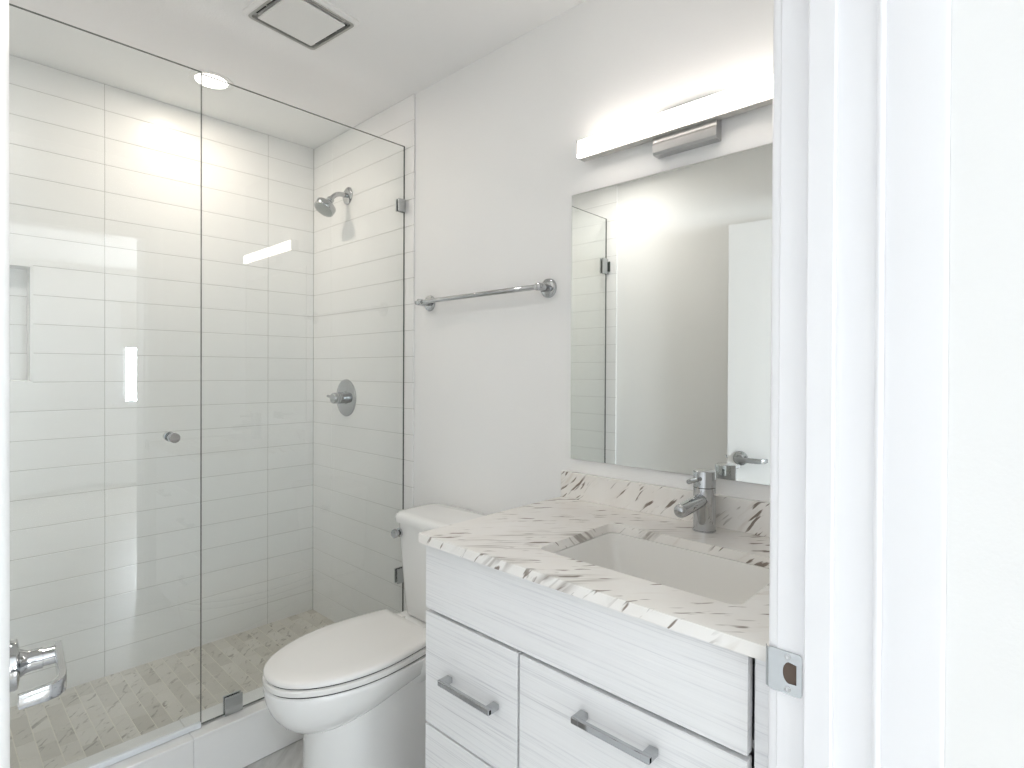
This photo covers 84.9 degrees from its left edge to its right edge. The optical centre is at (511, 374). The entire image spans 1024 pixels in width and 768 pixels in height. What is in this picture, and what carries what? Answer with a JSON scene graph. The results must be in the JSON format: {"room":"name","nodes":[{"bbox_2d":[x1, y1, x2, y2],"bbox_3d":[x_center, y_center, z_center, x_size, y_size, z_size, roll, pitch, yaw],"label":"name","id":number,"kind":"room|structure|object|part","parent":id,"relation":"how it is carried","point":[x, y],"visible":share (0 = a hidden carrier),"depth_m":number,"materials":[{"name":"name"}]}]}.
{"room":"bathroom","nodes":[
{"label":"bathroom","id":0,"kind":"room"},
{"bbox_2d":[9,54,313,706],"bbox_3d":[-1.574,0.059,2.335,0.190,2.380,1.690,1,0,43],"label":"wall","id":1,"kind":"structure","parent":0,"point":[105,180],"depth_m":2.29,"materials":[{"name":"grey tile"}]},
{"bbox_2d":[10,609,334,767],"bbox_3d":[-0.544,1.254,1.370,2.670,0.130,1.690,1,0,43],"label":"floor","id":2,"kind":"structure","parent":0,"point":[87,719],"depth_m":2.04,"materials":[{"name":"tile"}]},
{"bbox_2d":[61,686,303,767],"bbox_3d":[-0.963,1.172,1.767,0.136,0.165,1.479,1,0,43],"label":"shower curb","id":3,"kind":"object","parent":2,"relation":"on","point":[244,737],"visible":0.5,"depth_m":1.75,"materials":[{"name":"grey tile"}]},
{"bbox_2d":[262,503,485,767],"bbox_3d":[-0.408,0.870,1.753,0.372,0.774,0.720,1,0,43],"label":"toilet","id":4,"kind":"object","parent":2,"relation":"on","point":[355,687],"visible":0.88,"depth_m":1.61,"materials":[{"name":"glazed porcelain"},{"name":"plastic"},{"name":"chrome"}]},
{"bbox_3d":[-0.492,0.832,1.662,0.342,0.018,0.472,1,0,43],"label":"seat","id":5,"kind":"part","parent":4,"relation":"part of","materials":[{"name":"white plastic"}]},
{"bbox_3d":[-0.492,0.810,1.662,0.337,0.018,0.468,1,0,43],"label":"lid","id":6,"kind":"part","parent":4,"relation":"part of","materials":[{"name":"white plastic"}]},
{"bbox_3d":[-0.405,0.554,1.961,0.033,0.033,0.027,1,0,43],"label":"flush lever","id":7,"kind":"part","parent":4,"relation":"part of","materials":[{"name":"silver metal"}]},
{"bbox_3d":[-0.228,0.683,1.942,0.356,0.329,0.187,1,0,43],"label":"tank","id":8,"kind":"part","parent":4,"relation":"part of","materials":[{"name":"white ceramic"}]},
{"bbox_3d":[-0.230,0.501,1.938,0.372,0.036,0.205,1,0,43],"label":"tank lid","id":9,"kind":"part","parent":4,"relation":"part of","materials":[{"name":"white ceramic"}]},
{"bbox_2d":[425,545,768,767],"bbox_3d":[0.260,0.831,1.248,0.800,0.866,0.573,1,0,43],"label":"vanity cabinet","id":10,"kind":"object","parent":2,"relation":"on","point":[521,673],"visible":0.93,"depth_m":1.05,"materials":[{"name":"white laminate"}]},
{"bbox_3d":[-0.093,0.990,1.242,0.296,0.320,0.019,1,0,43],"label":"drawer","id":11,"kind":"part","parent":10,"relation":"part of","materials":[{"name":"white laminate"}]},
{"bbox_3d":[-0.097,0.691,1.211,0.164,0.013,0.031,1,0,43],"label":"handle","id":12,"kind":"part","parent":10,"relation":"part of","materials":[{"name":"silver metal"}]},
{"bbox_3d":[-0.091,0.693,1.240,0.296,0.263,0.019,1,0,43],"label":"drawer","id":13,"kind":"part","parent":10,"relation":"part of","materials":[{"name":"white laminate"}]},
{"bbox_2d":[419,470,769,661],"bbox_3d":[0.264,0.347,1.250,0.806,0.100,0.562,1,0,43],"label":"countertop","id":14,"kind":"structure","parent":10,"relation":"on","point":[522,542],"depth_m":1.27,"materials":[{"name":"stone"}]},
{"bbox_2d":[554,532,768,663],"bbox_3d":[0.310,0.476,1.166,0.483,0.154,0.315,1,0,43],"label":"sink basin","id":15,"kind":"object","parent":14,"relation":"in","point":[725,580],"visible":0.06,"depth_m":1.28,"materials":[{"name":"white ceramic"}]},
{"bbox_2d":[674,469,715,533],"bbox_3d":[0.430,0.303,1.316,0.055,0.146,0.158,1,0,43],"label":"faucet","id":16,"kind":"object","parent":14,"relation":"on","point":[702,504],"visible":1,"depth_m":1.33,"materials":[{"name":"silver metal"}]},
{"bbox_3d":[0.417,0.303,1.304,0.034,0.041,0.124,1,0,43],"label":"spout","id":17,"kind":"part","parent":16,"relation":"part of","materials":[{"name":"silver metal"}]},
{"bbox_3d":[0.428,0.247,1.314,0.011,0.012,0.068,1,0,43],"label":"lever","id":18,"kind":"part","parent":16,"relation":"part of","materials":[{"name":"silver metal"}]},
{"bbox_3d":[0.172,0.617,0.958,0.157,0.013,0.031,1,0,43],"label":"handle","id":19,"kind":"part","parent":10,"relation":"part of","materials":[{"name":"silver metal"}]},
{"bbox_3d":[0.185,0.858,0.981,0.450,0.588,0.019,1,0,43],"label":"cabinet door","id":20,"kind":"part","parent":10,"relation":"part of","materials":[{"name":"white laminate"}]},
{"bbox_2d":[9,0,585,148],"bbox_3d":[-0.574,-1.161,1.393,2.780,0.080,1.690,1,0,43],"label":"ceiling","id":21,"kind":"structure","parent":0,"point":[398,49],"depth_m":1.94,"materials":[{"name":"white paint"}]},
{"bbox_2d":[188,70,233,91],"bbox_3d":[-1.153,-1.127,2.149,0.156,0.004,0.156,1,0,43],"label":"recessed light","id":22,"kind":"object","parent":21,"relation":"in","point":[208,83],"visible":0.88,"depth_m":2.15,"materials":[{"name":"white plastic"}]},
{"bbox_2d":[242,0,358,50],"bbox_3d":[-0.660,-1.116,1.758,0.260,0.016,0.260,1,0,37],"label":"exhaust fan","id":23,"kind":"object","parent":21,"relation":"attached to","point":[311,24],"visible":1,"depth_m":1.75,"materials":[{"name":"white plastic"}]},
{"bbox_3d":[-0.660,-1.114,1.758,0.187,0.012,0.187,1,0,37],"label":"panel","id":24,"kind":"part","parent":23,"relation":"part of","materials":[{"name":"white plastic"}]},
{"bbox_2d":[313,0,773,622],"bbox_3d":[-0.036,0.068,1.979,2.780,2.380,0.103,1,0,43],"label":"wall","id":25,"kind":"structure","parent":0,"point":[493,171],"depth_m":2.00,"materials":[{"name":"white paint"}]},
{"bbox_2d":[201,73,405,724],"bbox_3d":[-0.703,0.079,2.013,0.024,2.019,0.760,1,0,43],"label":"screen","id":26,"kind":"object","parent":25,"relation":"attached to","point":[232,702],"visible":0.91,"depth_m":1.90,"materials":[{"name":"clear glass"}]},
{"bbox_2d":[314,187,352,216],"bbox_3d":[-0.809,-0.788,2.523,0.094,0.154,0.160,1,0,43],"label":"showerhead","id":27,"kind":"object","parent":25,"relation":"attached to","point":[324,206],"visible":1,"depth_m":2.50,"materials":[{"name":"silver metal"}]},
{"bbox_3d":[-0.791,-0.809,2.546,0.021,0.054,0.093,1,0,43],"label":"arm","id":28,"kind":"part","parent":27,"relation":"part of","materials":[{"name":"silver metal"}]},
{"bbox_2d":[327,379,355,415],"bbox_3d":[-0.792,0.105,2.570,0.171,0.171,0.070,1,0,43],"label":"shower valve","id":29,"kind":"object","parent":25,"relation":"attached to","point":[345,397],"visible":1,"depth_m":2.56,"materials":[{"name":"silver metal"}]},
{"bbox_3d":[-0.795,0.105,2.567,0.058,0.058,0.061,1,0,43],"label":"handle","id":30,"kind":"part","parent":29,"relation":"part of","materials":[{"name":"silver metal"}]},
{"bbox_2d":[415,278,556,310],"bbox_3d":[-0.121,-0.277,1.956,0.660,0.062,0.060,1,0,43],"label":"towel bar","id":31,"kind":"object","parent":25,"relation":"attached to","point":[548,287],"visible":1,"depth_m":1.85,"materials":[{"name":"silver metal"}]},
{"bbox_3d":[-0.136,-0.277,1.946,0.642,0.017,0.017,1,0,43],"label":"rail","id":32,"kind":"part","parent":31,"relation":"part of","materials":[{"name":"silver metal"}]},
{"bbox_2d":[561,470,769,536],"bbox_3d":[0.450,0.336,1.448,0.806,0.078,0.021,1,0,43],"label":"backsplash","id":33,"kind":"structure","parent":25,"relation":"attached to","point":[751,516],"depth_m":1.50,"materials":[{"name":"stone"}]},
{"bbox_2d":[571,143,772,484],"bbox_3d":[0.454,-0.143,1.454,0.745,0.800,0.006,1,0,43],"label":"wall mirror","id":34,"kind":"object","parent":25,"relation":"attached to","point":[671,281],"visible":0.64,"depth_m":1.47,"materials":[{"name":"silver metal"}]},
{"bbox_2d":[576,74,772,161],"bbox_3d":[0.429,-0.638,1.440,0.612,0.110,0.058,1,0,43],"label":"vanity light","id":35,"kind":"object","parent":25,"relation":"attached to","point":[697,123],"visible":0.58,"depth_m":1.42,"materials":[{"name":"grey plastic"}]},
{"bbox_2d":[945,0,1023,767],"bbox_3d":[0.201,0.078,0.395,0.266,2.380,5.950,1,0,43],"label":"wall","id":36,"kind":"structure","parent":0,"point":[984,701],"depth_m":0.62,"materials":[{"name":"white paint"}]},
{"bbox_2d":[0,0,66,767],"bbox_3d":[-0.450,0.274,0.508,0.093,1.957,0.827,0,0,-41],"label":"door","id":37,"kind":"structure","parent":36,"relation":"in","point":[15,662],"depth_m":0.41,"materials":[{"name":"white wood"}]},
{"bbox_3d":[-0.664,0.394,0.777,0.067,0.067,0.055,1,0,43],"label":"lever handle","id":38,"kind":"part","parent":37,"relation":"part of","materials":[{"name":"silver metal"}]},
{"bbox_2d":[768,0,780,767],"bbox_3d":[0.381,0.237,0.791,0.012,2.059,0.070,1,0,43],"label":"trim","id":39,"kind":"structure","parent":36,"relation":"attached to","point":[777,3],"depth_m":0.76,"materials":[{"name":"white paint"}]},
{"bbox_2d":[766,0,951,767],"bbox_3d":[0.423,0.245,0.707,0.197,2.045,0.031,1,0,43],"label":"trim","id":40,"kind":"structure","parent":36,"relation":"attached to","point":[856,670],"depth_m":0.69,"materials":[{"name":"white paint"}]},
{"bbox_3d":[0.367,0.399,0.757,0.048,0.057,0.008,1,0,43],"label":"strike plate","id":41,"kind":"part","parent":40,"relation":"part of","materials":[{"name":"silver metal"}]},
{"bbox_3d":[-1.120,0.070,0.824,2.780,2.380,0.108,1,0,43],"label":"wall","id":42,"kind":"structure","parent":0,"visible":0},
{"bbox_2d":[9,3,201,767],"bbox_3d":[-1.206,0.080,1.469,0.072,2.018,0.714,1,0,44],"label":"shower door","id":43,"kind":"structure","parent":42,"relation":"attached to","point":[169,436],"depth_m":1.67,"materials":[{"name":"clear glass"}]},
{"bbox_3d":[-1.014,0.185,1.668,0.072,0.029,0.029,1,0,44],"label":"pull knob","id":44,"kind":"part","parent":43,"relation":"part of","materials":[{"name":"silver metal"}]}
]}

